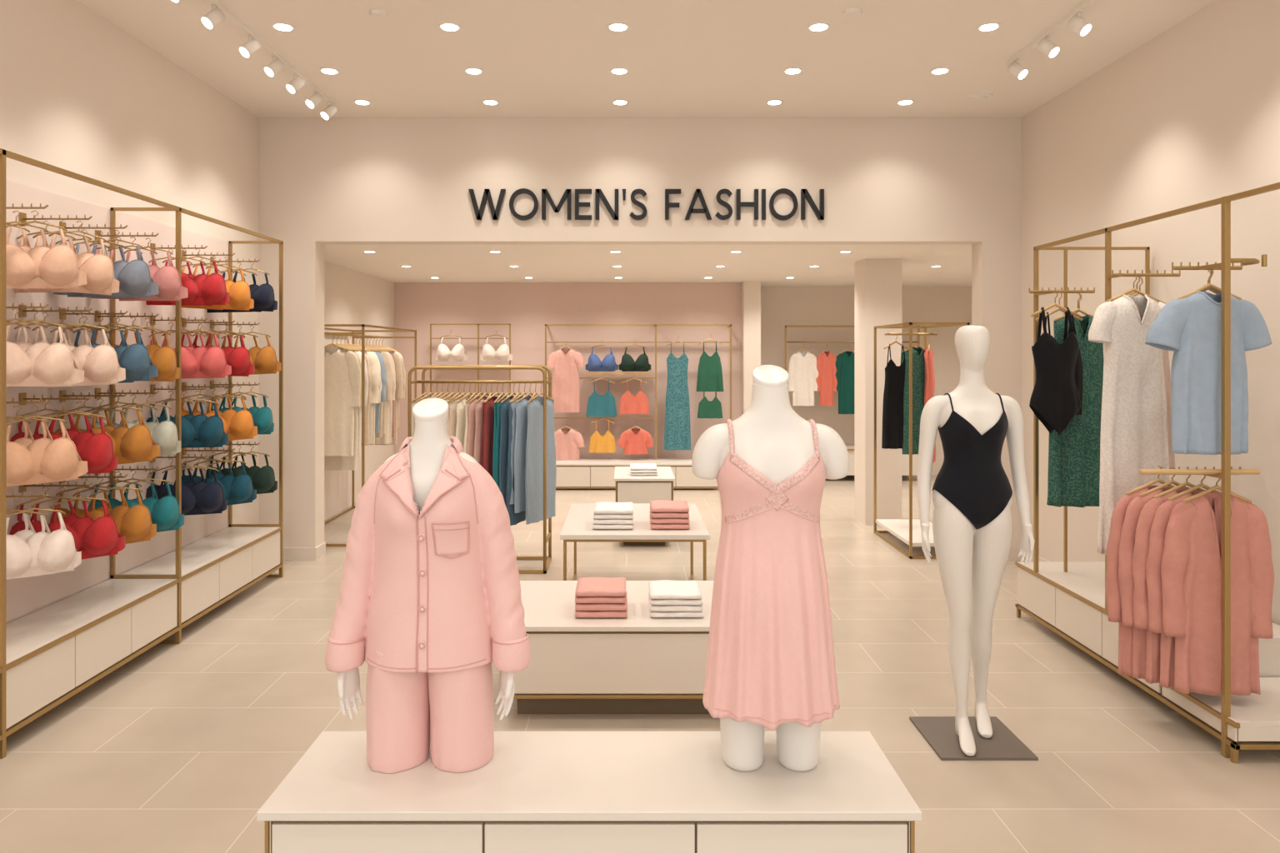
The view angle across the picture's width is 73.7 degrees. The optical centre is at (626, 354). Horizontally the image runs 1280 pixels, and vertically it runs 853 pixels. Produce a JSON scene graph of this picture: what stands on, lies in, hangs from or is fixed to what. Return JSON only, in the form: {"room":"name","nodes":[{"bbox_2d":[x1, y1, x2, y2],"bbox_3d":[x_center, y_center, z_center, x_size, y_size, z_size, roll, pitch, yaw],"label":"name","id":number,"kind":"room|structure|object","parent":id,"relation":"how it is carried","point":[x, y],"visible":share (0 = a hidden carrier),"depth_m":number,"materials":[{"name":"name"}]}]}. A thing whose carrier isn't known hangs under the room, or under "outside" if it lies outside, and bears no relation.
{"room":"clothing store","nodes":[
{"label":"clothing store","id":0,"kind":"room"},
{"bbox_2d":[0,0,259,624],"bbox_3d":[-3.100,-0.125,3.435,0.200,3.610,7.470,0,0,0],"label":"wall","id":1,"kind":"structure","parent":0,"point":[80,94],"depth_m":5.11,"materials":[{"name":"paint"}]},
{"bbox_2d":[324,260,394,520],"bbox_3d":[-3.150,0.370,9.285,0.200,2.620,4.230,0,0,0],"label":"wall","id":2,"kind":"structure","parent":0,"point":[351,297],"depth_m":9.57,"materials":[{"name":"paint"}]},
{"bbox_2d":[394,282,741,459],"bbox_3d":[-0.870,0.370,11.300,4.760,2.620,0.200,0,0,0],"label":"wall","id":3,"kind":"structure","parent":0,"point":[527,307],"depth_m":11.20,"materials":[{"name":"paint"}]},
{"bbox_2d":[435,330,468,361],"bbox_3d":[-2.238,-0.105,10.863,0.418,0.399,0.184,0,0,0],"label":"sports bra","id":4,"kind":"object","parent":3,"relation":"hanging from","point":[443,354],"visible":1,"depth_m":10.83,"materials":[{"name":"beige fabric"}]},
{"bbox_2d":[429,323,512,394],"bbox_3d":[-2.000,0.200,11.008,1.031,1.178,0.377,0,0,0],"label":"frame","id":5,"kind":"object","parent":3,"relation":"attached to","point":[431,324],"visible":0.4,"depth_m":10.91,"materials":[{"name":"gold metal"}]},
{"bbox_2d":[480,330,513,361],"bbox_3d":[-1.665,-0.105,10.863,0.418,0.399,0.184,0,0,0],"label":"sports bra","id":6,"kind":"object","parent":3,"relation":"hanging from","point":[488,354],"visible":1,"depth_m":10.83,"materials":[{"name":"beige fabric"}]},
{"bbox_2d":[0,475,1279,852],"bbox_3d":[1.250,1.730,4.900,9.100,0.100,14.800,0,0,0],"label":"floor","id":7,"kind":"structure","parent":0,"point":[179,748],"depth_m":3.90,"materials":[{"name":"tile"}]},
{"bbox_2d":[0,148,283,759],"bbox_3d":[-2.794,0.420,4.270,0.410,2.542,4.322,0,0,0],"label":"display rack","id":8,"kind":"object","parent":7,"relation":"on","point":[47,652],"visible":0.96,"depth_m":4.70,"materials":[{"name":"gold metal"}]},
{"bbox_2d":[6,492,81,579],"bbox_3d":[-2.784,0.821,3.883,0.505,0.399,0.283,0,0,-28],"label":"sports bra","id":9,"kind":"object","parent":8,"relation":"hanging from","point":[29,553],"visible":0.91,"depth_m":3.88,"materials":[{"name":"white fabric"}]},
{"bbox_2d":[6,303,84,386],"bbox_3d":[-2.814,-0.046,3.920,0.527,0.393,0.310,0,0,0],"label":"sports bra","id":10,"kind":"object","parent":8,"relation":"hanging from","point":[38,364],"visible":0.9,"depth_m":3.87,"materials":[{"name":"beige fabric"}]},
{"bbox_2d":[6,203,86,289],"bbox_3d":[-2.815,-0.495,3.915,0.539,0.406,0.296,0,0,0],"label":"sports bra","id":11,"kind":"object","parent":8,"relation":"hanging from","point":[42,267],"visible":0.91,"depth_m":3.88,"materials":[{"name":"beige fabric"}]},
{"bbox_2d":[6,398,87,486],"bbox_3d":[-2.809,0.395,3.916,0.536,0.405,0.293,0,0,0],"label":"sports bra","id":12,"kind":"object","parent":8,"relation":"hanging from","point":[44,460],"visible":0.91,"depth_m":3.88,"materials":[{"name":"beige fabric"}]},
{"bbox_2d":[10,392,118,474],"bbox_3d":[-2.787,0.395,4.205,0.485,0.405,0.293,0,0,-34],"label":"sports bra","id":13,"kind":"object","parent":8,"relation":"hanging from","point":[97,450],"visible":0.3,"depth_m":4.21,"materials":[{"name":"red fabric"}]},
{"bbox_2d":[14,212,119,294],"bbox_3d":[-2.788,-0.496,4.201,0.494,0.403,0.278,0,0,-25],"label":"sports bra","id":14,"kind":"object","parent":8,"relation":"hanging from","point":[98,268],"visible":0.35,"depth_m":4.21,"materials":[{"name":"beige fabric"}]},
{"bbox_2d":[10,481,125,559],"bbox_3d":[-2.771,0.820,4.216,0.514,0.396,0.301,0,0,-37],"label":"sports bra","id":15,"kind":"object","parent":8,"relation":"hanging from","point":[101,537],"visible":0.56,"depth_m":4.21,"materials":[{"name":"red fabric"}]},
{"bbox_2d":[14,305,125,387],"bbox_3d":[-2.813,-0.041,4.244,0.540,0.404,0.330,0,0,0],"label":"sports bra","id":16,"kind":"object","parent":8,"relation":"hanging from","point":[100,365],"visible":0.38,"depth_m":4.21,"materials":[{"name":"beige fabric"}]},
{"bbox_2d":[50,473,156,544],"bbox_3d":[-2.820,0.819,4.532,0.537,0.393,0.299,0,0,0],"label":"sports bra","id":17,"kind":"object","parent":8,"relation":"hanging from","point":[134,523],"visible":0.38,"depth_m":4.51,"materials":[{"name":"fabric"}]},
{"bbox_2d":[53,221,158,298],"bbox_3d":[-2.817,-0.497,4.541,0.552,0.402,0.306,0,0,0],"label":"sports bra","id":18,"kind":"object","parent":8,"relation":"hanging from","point":[135,280],"visible":0.37,"depth_m":4.51,"materials":[{"name":"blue fabric"}]},
{"bbox_2d":[54,390,159,464],"bbox_3d":[-2.802,0.393,4.545,0.535,0.402,0.306,0,0,0],"label":"sports bra","id":19,"kind":"object","parent":8,"relation":"hanging from","point":[134,444],"visible":0.44,"depth_m":4.51,"materials":[{"name":"fabric"}]},
{"bbox_2d":[58,308,158,383],"bbox_3d":[-2.787,-0.042,4.508,0.542,0.402,0.264,0,0,-25],"label":"sports bra","id":20,"kind":"object","parent":8,"relation":"hanging from","point":[135,358],"visible":0.3,"depth_m":4.52,"materials":[{"name":"blue fabric"}]},
{"bbox_2d":[87,465,184,532],"bbox_3d":[-2.824,0.824,4.828,0.537,0.404,0.294,0,0,0],"label":"sports bra","id":21,"kind":"object","parent":8,"relation":"hanging from","point":[165,512],"visible":0.41,"depth_m":4.81,"materials":[{"name":"teal fabric"}]},
{"bbox_2d":[90,388,180,456],"bbox_3d":[-2.784,0.388,4.806,0.494,0.392,0.291,0,0,-32],"label":"sports bra","id":22,"kind":"object","parent":8,"relation":"hanging from","point":[164,434],"visible":0.27,"depth_m":4.82,"materials":[{"name":"white fabric"}]},
{"bbox_2d":[91,310,179,381],"bbox_3d":[-2.795,-0.042,4.803,0.504,0.401,0.299,0,0,-37],"label":"sports bra","id":23,"kind":"object","parent":8,"relation":"hanging from","point":[163,357],"visible":0.32,"depth_m":4.82,"materials":[{"name":"fabric"}]},
{"bbox_2d":[90,230,188,300],"bbox_3d":[-2.810,-0.496,4.835,0.547,0.403,0.289,0,0,0],"label":"sports bra","id":24,"kind":"object","parent":8,"relation":"hanging from","point":[167,277],"visible":0.36,"depth_m":4.81,"materials":[{"name":"pink fabric"}]},
{"bbox_2d":[145,454,227,515],"bbox_3d":[-2.784,0.822,5.366,0.498,0.399,0.274,0,0,-26],"label":"sports bra","id":25,"kind":"object","parent":8,"relation":"hanging from","point":[202,497],"visible":0.62,"depth_m":5.34,"materials":[{"name":"blue fabric"}]},
{"bbox_2d":[145,384,228,448],"bbox_3d":[-2.782,0.392,5.370,0.508,0.401,0.280,0,0,-30],"label":"sports bra","id":26,"kind":"object","parent":8,"relation":"hanging from","point":[198,431],"visible":0.57,"depth_m":5.35,"materials":[{"name":"teal fabric"}]},
{"bbox_2d":[145,243,229,305],"bbox_3d":[-2.780,-0.501,5.370,0.517,0.394,0.284,0,0,-31],"label":"sports bra","id":27,"kind":"object","parent":8,"relation":"hanging from","point":[203,289],"visible":0.59,"depth_m":5.36,"materials":[{"name":"red fabric"}]},
{"bbox_2d":[149,317,231,379],"bbox_3d":[-2.777,-0.042,5.372,0.527,0.402,0.272,0,0,-27],"label":"sports bra","id":28,"kind":"object","parent":8,"relation":"hanging from","point":[201,362],"visible":0.63,"depth_m":5.35,"materials":[{"name":"pink fabric"}]},
{"bbox_2d":[181,250,254,310],"bbox_3d":[-2.791,-0.497,5.745,0.525,0.402,0.285,0,0,-32],"label":"sports bra","id":29,"kind":"object","parent":8,"relation":"hanging from","point":[240,298],"visible":0.33,"depth_m":5.74,"materials":[{"name":"fabric"}]},
{"bbox_2d":[181,318,254,376],"bbox_3d":[-2.823,-0.043,5.774,0.536,0.401,0.304,0,0,0],"label":"sports bra","id":30,"kind":"object","parent":8,"relation":"hanging from","point":[238,358],"visible":0.27,"depth_m":5.75,"materials":[{"name":"red fabric"}]},
{"bbox_2d":[181,447,256,505],"bbox_3d":[-2.777,0.823,5.752,0.527,0.401,0.274,0,0,-27],"label":"sports bra","id":31,"kind":"object","parent":8,"relation":"hanging from","point":[238,490],"visible":0.47,"depth_m":5.75,"materials":[{"name":"teal fabric"}]},
{"bbox_2d":[181,382,257,440],"bbox_3d":[-2.812,0.392,5.784,0.546,0.399,0.322,0,0,0],"label":"sports bra","id":32,"kind":"object","parent":8,"relation":"hanging from","point":[238,426],"visible":0.45,"depth_m":5.75,"materials":[{"name":"fabric"}]},
{"bbox_2d":[205,441,277,494],"bbox_3d":[-2.785,0.818,6.138,0.517,0.393,0.279,0,0,-30],"label":"sports bra","id":33,"kind":"object","parent":8,"relation":"hanging from","point":[263,481],"visible":0.41,"depth_m":6.13,"materials":[{"name":"green fabric"}]},
{"bbox_2d":[209,380,274,434],"bbox_3d":[-2.791,0.393,6.127,0.488,0.403,0.290,0,0,-28],"label":"sports bra","id":34,"kind":"object","parent":8,"relation":"hanging from","point":[262,417],"visible":0.34,"depth_m":6.14,"materials":[{"name":"teal fabric"}]},
{"bbox_2d":[206,256,277,313],"bbox_3d":[-2.779,-0.496,6.142,0.504,0.404,0.285,0,0,-32],"label":"sports bra","id":35,"kind":"object","parent":8,"relation":"hanging from","point":[262,295],"visible":0.35,"depth_m":6.14,"materials":[{"name":"blue fabric"}]},
{"bbox_2d":[209,320,281,374],"bbox_3d":[-2.807,-0.043,6.175,0.552,0.400,0.312,0,0,0],"label":"sports bra","id":36,"kind":"object","parent":8,"relation":"hanging from","point":[264,360],"visible":0.38,"depth_m":6.14,"materials":[{"name":"fabric"}]},
{"bbox_2d":[324,324,416,546],"bbox_3d":[-2.640,0.710,8.375,0.700,1.940,1.870,0,0,0],"label":"rack","id":37,"kind":"object","parent":7,"relation":"on","point":[360,333],"visible":0.56,"depth_m":7.58,"materials":[{"name":"gold metal"}]},
{"bbox_2d":[324,335,405,470],"bbox_3d":[-2.619,0.433,8.381,0.530,1.230,1.635,0,0,0],"label":"clothes","id":38,"kind":"object","parent":37,"relation":"hanging from","point":[385,373],"visible":0.85,"depth_m":7.69,"materials":[{"name":"beige fabric"}]},
{"bbox_2d":[407,365,551,574],"bbox_3d":[-1.144,0.885,6.750,1.061,1.586,0.465,0,0,0],"label":"rack","id":39,"kind":"object","parent":7,"relation":"on","point":[547,560],"visible":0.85,"depth_m":6.53,"materials":[{"name":"gold metal"}]},
{"bbox_2d":[411,383,556,525],"bbox_3d":[-1.128,0.776,6.750,1.114,1.116,0.439,0,0,0],"label":"clothes","id":40,"kind":"object","parent":39,"relation":"hanging from","point":[504,434],"visible":0.65,"depth_m":6.61,"materials":[{"name":"multicoloured fabric"}]},
{"bbox_2d":[256,731,921,852],"bbox_3d":[-0.091,1.400,2.310,1.626,0.560,0.450,0,0,0],"label":"display counter","id":41,"kind":"object","parent":7,"relation":"on","point":[538,792],"visible":1,"depth_m":2.13,"materials":[{"name":"beige"}]},
{"bbox_2d":[336,398,514,719],"bbox_3d":[-0.545,0.622,2.377,0.483,0.996,0.200,0,0,0],"label":"mannequin","id":42,"kind":"object","parent":41,"relation":"on","point":[429,441],"visible":0.17,"depth_m":2.33},
{"bbox_2d":[325,435,530,673],"bbox_3d":[-0.545,0.546,2.361,0.565,0.626,0.279,0,0,0],"label":"shirt","id":43,"kind":"object","parent":42,"relation":"on","point":[436,590],"visible":0.97,"depth_m":2.29,"materials":[{"name":"pink fabric"}]},
{"bbox_2d":[365,650,494,773],"bbox_3d":[-0.545,0.956,2.374,0.354,0.326,0.218,0,0,0],"label":"shorts","id":44,"kind":"object","parent":42,"relation":"on","point":[407,713],"visible":0.85,"depth_m":2.29,"materials":[{"name":"pink fabric"}]},
{"bbox_2d":[691,365,849,771],"bbox_3d":[0.394,0.575,2.330,0.430,1.090,0.213,0,0,0],"label":"mannequin","id":45,"kind":"object","parent":41,"relation":"on","point":[770,437],"visible":0.38,"depth_m":2.29},
{"bbox_2d":[702,419,839,730],"bbox_3d":[0.394,0.570,2.337,0.380,0.783,0.334,0,0,0],"label":"nightgown","id":46,"kind":"object","parent":45,"relation":"attached to","point":[771,664],"visible":0.99,"depth_m":2.23,"materials":[{"name":"pink fabric"}]},
{"bbox_2d":[500,580,714,714],"bbox_3d":[0.030,1.460,4.275,1.240,0.440,0.790,0,0,0],"label":"display table","id":47,"kind":"object","parent":7,"relation":"on","point":[638,662],"visible":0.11,"depth_m":3.89,"materials":[{"name":"beige"}]},
{"bbox_2d":[575,577,627,617],"bbox_3d":[-0.120,1.172,4.119,0.247,0.134,0.266,0,0,0],"label":"shirts","id":48,"kind":"object","parent":47,"relation":"on","point":[594,597],"visible":1,"depth_m":4.00,"materials":[{"name":"pink fabric"}]},
{"bbox_2d":[648,580,703,617],"bbox_3d":[0.235,1.180,4.121,0.252,0.118,0.262,0,0,0],"label":"shirts","id":49,"kind":"object","parent":47,"relation":"on","point":[667,598],"visible":1,"depth_m":4.00,"materials":[{"name":"fabric"}]},
{"bbox_2d":[560,503,709,580],"bbox_3d":[0.051,1.405,5.890,0.937,0.550,1.120,0,0,0],"label":"display table","id":50,"kind":"object","parent":7,"relation":"on","point":[577,527],"visible":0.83,"depth_m":5.42,"materials":[{"name":"beige wood"}]},
{"bbox_2d":[592,501,633,529],"bbox_3d":[-0.088,1.062,5.620,0.263,0.134,0.304,0,0,0],"label":"shirts","id":51,"kind":"object","parent":50,"relation":"on","point":[607,515],"visible":1,"depth_m":5.48,"materials":[{"name":"fabric"}]},
{"bbox_2d":[649,500,689,529],"bbox_3d":[0.280,1.056,5.622,0.250,0.146,0.304,0,0,0],"label":"shirts","id":52,"kind":"object","parent":50,"relation":"on","point":[664,514],"visible":1,"depth_m":5.48,"materials":[{"name":"pink fabric"}]},
{"bbox_2d":[555,459,718,489],"bbox_3d":[0.080,1.515,10.750,2.160,0.330,0.500,0,0,0],"label":"storage cabinet","id":53,"kind":"object","parent":7,"relation":"on","point":[581,473],"visible":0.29,"depth_m":10.51,"materials":[{"name":"beige wood"}]},
{"bbox_2d":[545,324,731,459],"bbox_3d":[0.149,0.490,11.020,2.389,1.742,0.359,0,0,0],"label":"frame","id":54,"kind":"object","parent":53,"relation":"on","point":[546,325],"visible":0.84,"depth_m":10.91,"materials":[{"name":"gold metal"}]},
{"bbox_2d":[546,345,584,412],"bbox_3d":[-0.775,0.288,10.856,0.479,0.909,0.108,0,0,0],"label":"dress","id":55,"kind":"object","parent":54,"relation":"attached to","point":[565,388],"visible":0.98,"depth_m":10.83,"materials":[{"name":"fabric"}]},
{"bbox_2d":[554,425,584,460],"bbox_3d":[-0.775,1.104,10.859,0.479,0.506,0.111,0,0,0],"label":"blouse","id":56,"kind":"object","parent":54,"relation":"hanging from","point":[568,442],"visible":0.74,"depth_m":10.83,"materials":[{"name":"fabric"}]},
{"bbox_2d":[585,377,617,416],"bbox_3d":[-0.318,0.516,10.856,0.397,0.559,0.107,0,0,0],"label":"camisole","id":57,"kind":"object","parent":54,"relation":"hanging from","point":[597,405],"visible":1,"depth_m":10.83,"materials":[{"name":"fabric"}]},
{"bbox_2d":[585,340,618,371],"bbox_3d":[-0.318,0.022,10.863,0.418,0.399,0.184,0,0,0],"label":"sports bra","id":58,"kind":"object","parent":54,"relation":"hanging from","point":[608,363],"visible":1,"depth_m":10.83,"materials":[{"name":"fabric"}]},
{"bbox_2d":[589,417,615,453],"bbox_3d":[-0.308,0.998,10.864,0.350,0.506,0.103,0,0,0],"label":"camisole","id":59,"kind":"object","parent":54,"relation":"hanging from","point":[598,443],"visible":1,"depth_m":10.83,"materials":[{"name":"fabric"}]},
{"bbox_2d":[618,377,649,414],"bbox_3d":[0.095,0.500,10.861,0.397,0.528,0.109,0,0,0],"label":"camisole","id":60,"kind":"object","parent":54,"relation":"hanging from","point":[629,404],"visible":1,"depth_m":10.83,"materials":[{"name":"fabric"}]},
{"bbox_2d":[618,340,650,371],"bbox_3d":[0.106,0.022,10.863,0.418,0.399,0.184,0,0,0],"label":"sports bra","id":61,"kind":"object","parent":54,"relation":"hanging from","point":[627,364],"visible":1,"depth_m":10.83,"materials":[{"name":"fabric"}]},
{"bbox_2d":[617,425,654,454],"bbox_3d":[0.117,1.062,10.854,0.460,0.422,0.106,0,0,0],"label":"blouse","id":62,"kind":"object","parent":54,"relation":"hanging from","point":[635,441],"visible":1,"depth_m":10.83,"materials":[{"name":"fabric"}]},
{"bbox_2d":[664,340,690,450],"bbox_3d":[0.647,0.489,10.862,0.350,1.461,0.109,0,0,0],"label":"dress","id":63,"kind":"object","parent":54,"relation":"hanging from","point":[677,428],"visible":1,"depth_m":10.83,"materials":[{"name":"fabric"}]},
{"bbox_2d":[696,338,723,391],"bbox_3d":[1.061,0.107,10.863,0.350,0.740,0.108,0,0,0],"label":"camisole","id":64,"kind":"object","parent":54,"relation":"attached to","point":[709,372],"visible":1,"depth_m":10.83,"materials":[{"name":"fabric"}]},
{"bbox_2d":[697,391,722,418],"bbox_3d":[1.060,0.564,10.858,0.327,0.506,0.109,0,0,0],"label":"camisole","id":65,"kind":"object","parent":54,"relation":"hanging from","point":[707,409],"visible":1,"depth_m":10.83,"materials":[{"name":"fabric"}]},
{"bbox_2d":[614,466,674,544],"bbox_3d":[0.155,1.380,7.800,0.530,0.600,0.800,0,0,0],"label":"display cabinet","id":66,"kind":"object","parent":7,"relation":"on","point":[634,489],"visible":0.48,"depth_m":7.41,"materials":[{"name":"beige wood"}]},
{"bbox_2d":[630,463,657,475],"bbox_3d":[0.152,1.040,7.701,0.241,0.077,0.306,0,0,0],"label":"shirts","id":67,"kind":"object","parent":66,"relation":"on","point":[637,469],"visible":1,"depth_m":7.56,"materials":[{"name":"fabric"}]},
{"bbox_2d":[741,280,760,414],"bbox_3d":[1.620,0.370,11.550,0.220,2.620,1.100,0,0,0],"label":"pillar","id":68,"kind":"structure","parent":7,"relation":"on","point":[751,290],"depth_m":11.00,"materials":[{"name":"beige paint"}]},
{"bbox_2d":[785,325,919,475],"bbox_3d":[3.013,0.655,11.555,1.796,2.072,0.650,0,0,0],"label":"clothing rack","id":69,"kind":"object","parent":7,"relation":"on","point":[905,458],"visible":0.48,"depth_m":11.25,"materials":[{"name":"gold metal"}]},
{"bbox_2d":[787,346,818,405],"bbox_3d":[2.361,0.276,11.398,0.421,0.828,0.108,0,0,0],"label":"sweater","id":70,"kind":"object","parent":69,"relation":"hanging from","point":[802,372],"visible":0.99,"depth_m":11.37,"materials":[{"name":"fabric"}]},
{"bbox_2d":[814,346,839,405],"bbox_3d":[2.671,0.276,11.398,0.337,0.828,0.114,0,0,0],"label":"blouse","id":71,"kind":"object","parent":69,"relation":"hanging from","point":[827,382],"visible":1,"depth_m":11.37,"materials":[{"name":"fabric"}]},
{"bbox_2d":[834,346,854,414],"bbox_3d":[2.962,0.332,11.399,0.407,0.939,0.111,0,0,0],"label":"dress","id":72,"kind":"object","parent":69,"relation":"hanging from","point":[845,360],"visible":0.61,"depth_m":11.37,"materials":[{"name":"fabric"}]},
{"bbox_2d":[874,322,969,559],"bbox_3d":[2.565,0.710,7.500,0.490,1.940,1.020,0,0,0],"label":"rack","id":73,"kind":"object","parent":7,"relation":"on","point":[909,531],"visible":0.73,"depth_m":7.47,"materials":[{"name":"gold metal"}]},
{"bbox_2d":[881,337,908,449],"bbox_3d":[2.430,0.334,7.703,0.259,1.032,0.131,0,0,0],"label":"dress","id":74,"kind":"object","parent":73,"relation":"hanging from","point":[892,405],"visible":0.93,"depth_m":7.66,"materials":[{"name":"fabric"}]},
{"bbox_2d":[902,335,924,454],"bbox_3d":[2.610,0.359,7.700,0.280,1.082,0.120,0,0,-15],"label":"dress","id":75,"kind":"object","parent":73,"relation":"hanging from","point":[918,365],"visible":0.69,"depth_m":7.65,"materials":[{"name":"fabric"}]},
{"bbox_2d":[924,343,935,463],"bbox_3d":[2.732,0.394,7.699,0.111,1.152,0.298,0,0,28],"label":"dress","id":76,"kind":"object","parent":73,"relation":"hanging from","point":[929,387],"visible":0.51,"depth_m":7.61,"materials":[{"name":"fabric"}]},
{"bbox_2d":[909,325,1038,760],"bbox_3d":[1.498,0.777,3.725,0.479,1.805,0.400,0,0,0],"label":"mannequin","id":77,"kind":"object","parent":7,"relation":"on","point":[972,562],"visible":0.93,"depth_m":3.66},
{"bbox_2d":[932,393,1012,529],"bbox_3d":[1.498,0.462,3.701,0.334,0.587,0.239,0,0,0],"label":"one-piece swimsuit","id":78,"kind":"object","parent":77,"relation":"on","point":[972,476],"visible":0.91,"depth_m":3.61,"materials":[{"name":"black fabric"}]},
{"bbox_2d":[1015,182,1279,764],"bbox_3d":[2.690,0.517,3.780,1.020,2.349,3.381,0,0,0],"label":"display rack","id":79,"kind":"object","parent":7,"relation":"on","point":[1071,597],"visible":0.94,"depth_m":4.00,"materials":[{"name":"gold metal"}]},
{"bbox_2d":[1029,290,1080,435],"bbox_3d":[2.430,0.049,4.840,0.295,0.823,0.101,0,0,0],"label":"one-piece swimsuit","id":80,"kind":"object","parent":79,"relation":"hanging from","point":[1055,401],"visible":1,"depth_m":4.80,"materials":[{"name":"fabric"}]},
{"bbox_2d":[1035,291,1083,414],"bbox_3d":[2.500,-0.006,4.930,0.278,0.713,0.092,0,0,0],"label":"camisole","id":81,"kind":"object","parent":79,"relation":"hanging from","point":[1078,372],"visible":0.25,"depth_m":4.91,"materials":[{"name":"fabric"}]},
{"bbox_2d":[1046,293,1103,507],"bbox_3d":[2.660,0.264,5.029,0.361,1.252,0.172,0,0,0],"label":"dress","id":82,"kind":"object","parent":79,"relation":"hanging from","point":[1073,475],"visible":0.56,"depth_m":4.98,"materials":[{"name":"fabric"}]},
{"bbox_2d":[1088,273,1169,554],"bbox_3d":[2.522,0.294,4.235,0.458,1.392,0.161,0,0,0],"label":"dress","id":83,"kind":"object","parent":79,"relation":"hanging from","point":[1133,438],"visible":0.66,"depth_m":4.19,"materials":[{"name":"fabric"}]},
{"bbox_2d":[1105,465,1174,676],"bbox_3d":[2.420,0.981,3.877,0.465,0.949,0.114,0,0,0],"label":"robe","id":84,"kind":"object","parent":79,"relation":"hanging from","point":[1112,591],"visible":0.16,"depth_m":3.87,"materials":[{"name":"fabric"}]},
{"bbox_2d":[1125,276,1172,469],"bbox_3d":[2.593,0.094,4.340,0.461,0.992,0.161,0,0,0],"label":"dress","id":85,"kind":"object","parent":79,"relation":"hanging from","point":[1166,366],"visible":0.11,"depth_m":4.32,"materials":[{"name":"fabric"}]},
{"bbox_2d":[1118,467,1189,679],"bbox_3d":[2.445,0.981,3.828,0.462,0.949,0.104,0,0,4],"label":"robe","id":86,"kind":"object","parent":79,"relation":"hanging from","point":[1127,542],"visible":0.27,"depth_m":3.82,"materials":[{"name":"fabric"}]},
{"bbox_2d":[1131,475,1204,684],"bbox_3d":[2.480,0.982,3.780,0.458,0.948,0.104,0,0,0],"label":"robe","id":87,"kind":"object","parent":79,"relation":"hanging from","point":[1146,518],"visible":0.16,"depth_m":3.77,"materials":[{"name":"fabric"}]},
{"bbox_2d":[1145,475,1220,688],"bbox_3d":[2.514,0.981,3.732,0.465,0.949,0.103,0,0,3],"label":"robe","id":88,"kind":"object","parent":79,"relation":"hanging from","point":[1159,525],"visible":0.29,"depth_m":3.72,"materials":[{"name":"fabric"}]},
{"bbox_2d":[1145,268,1271,454],"bbox_3d":[2.502,0.024,3.661,0.560,0.803,0.129,0,0,-7],"label":"t-shirt","id":89,"kind":"object","parent":79,"relation":"hanging from","point":[1188,325],"visible":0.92,"depth_m":3.62,"materials":[{"name":"fabric"}]},
{"bbox_2d":[1160,478,1274,695],"bbox_3d":[2.547,0.982,3.683,0.462,0.947,0.103,0,0,0],"label":"robe","id":90,"kind":"object","parent":79,"relation":"hanging from","point":[1191,563],"visible":0.89,"depth_m":3.65,"materials":[{"name":"fabric"}]},
{"bbox_2d":[259,117,1021,547],"bbox_3d":[1.300,-0.125,7.065,8.600,3.610,0.210,0,0,0],"label":"wall","id":91,"kind":"structure","parent":0,"point":[333,181],"depth_m":6.96,"materials":[{"name":"paint"}]},
{"bbox_2d":[468,188,824,220],"bbox_3d":[0.160,-1.218,6.946,2.889,0.257,0.032,0,0,0],"label":"wall sign letters","id":92,"kind":"object","parent":91,"relation":"attached to","point":[819,213],"visible":1,"depth_m":6.93,"materials":[{"name":"black metal"}]},
{"bbox_2d":[283,542,1020,560],"bbox_3d":[0.110,1.630,7.059,6.220,0.100,0.222,0,0,0],"label":"baseboard","id":93,"kind":"structure","parent":91,"relation":"attached to","point":[289,553],"depth_m":6.95,"materials":[{"name":"beige paint"}]},
{"bbox_2d":[76,0,1216,117],"bbox_3d":[0.110,-1.980,3.435,6.620,0.100,7.470,0,0,0],"label":"ceiling","id":94,"kind":"structure","parent":0,"point":[537,58],"depth_m":5.47,"materials":[{"name":"white paint"}]},
{"bbox_2d":[172,0,337,119],"bbox_3d":[-2.250,-1.849,4.775,0.110,0.162,3.550,0,0,0],"label":"track light","id":95,"kind":"object","parent":94,"relation":"attached to","point":[218,13],"visible":1,"depth_m":5.40,"materials":[{"name":"white metal"}]},
{"bbox_2d":[966,92,992,101],"bbox_3d":[2.640,-1.915,6.380,0.180,0.030,0.180,0,0,0],"label":"recessed light","id":96,"kind":"object","parent":94,"relation":"in","point":[979,97],"depth_m":6.35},
{"bbox_2d":[1006,0,1099,79],"bbox_3d":[2.520,-1.849,3.910,0.109,0.162,3.420,0,0,0],"label":"rail","id":97,"kind":"object","parent":94,"relation":"attached to","point":[1074,20],"visible":1,"depth_m":5.06,"materials":[{"name":"white metal"}]},
{"bbox_2d":[324,245,971,286],"bbox_3d":[1.250,-0.990,9.735,9.100,0.100,5.130,0,0,0],"label":"ceiling","id":98,"kind":"structure","parent":0,"point":[771,265],"depth_m":8.79,"materials":[{"name":"white paint"}]},
{"bbox_2d":[760,286,971,474],"bbox_3d":[3.665,0.370,12.000,3.870,2.620,0.200,0,0,0],"label":"wall rear recess","id":99,"kind":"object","parent":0,"point":[781,307],"depth_m":11.90,"materials":[{"name":"beige paint"}]},
{"bbox_2d":[854,258,901,524],"bbox_3d":[2.530,0.370,8.600,0.360,2.620,0.400,0,0,0],"label":"wall column","id":100,"kind":"structure","parent":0,"point":[877,282],"depth_m":8.40,"materials":[{"name":"paint"}]},
{"bbox_2d":[1021,0,1279,625],"bbox_3d":[3.320,-0.125,3.330,0.200,3.610,7.260,0,0,0],"label":"wall","id":101,"kind":"structure","parent":0,"point":[1190,116],"depth_m":5.08,"materials":[{"name":"paint"}]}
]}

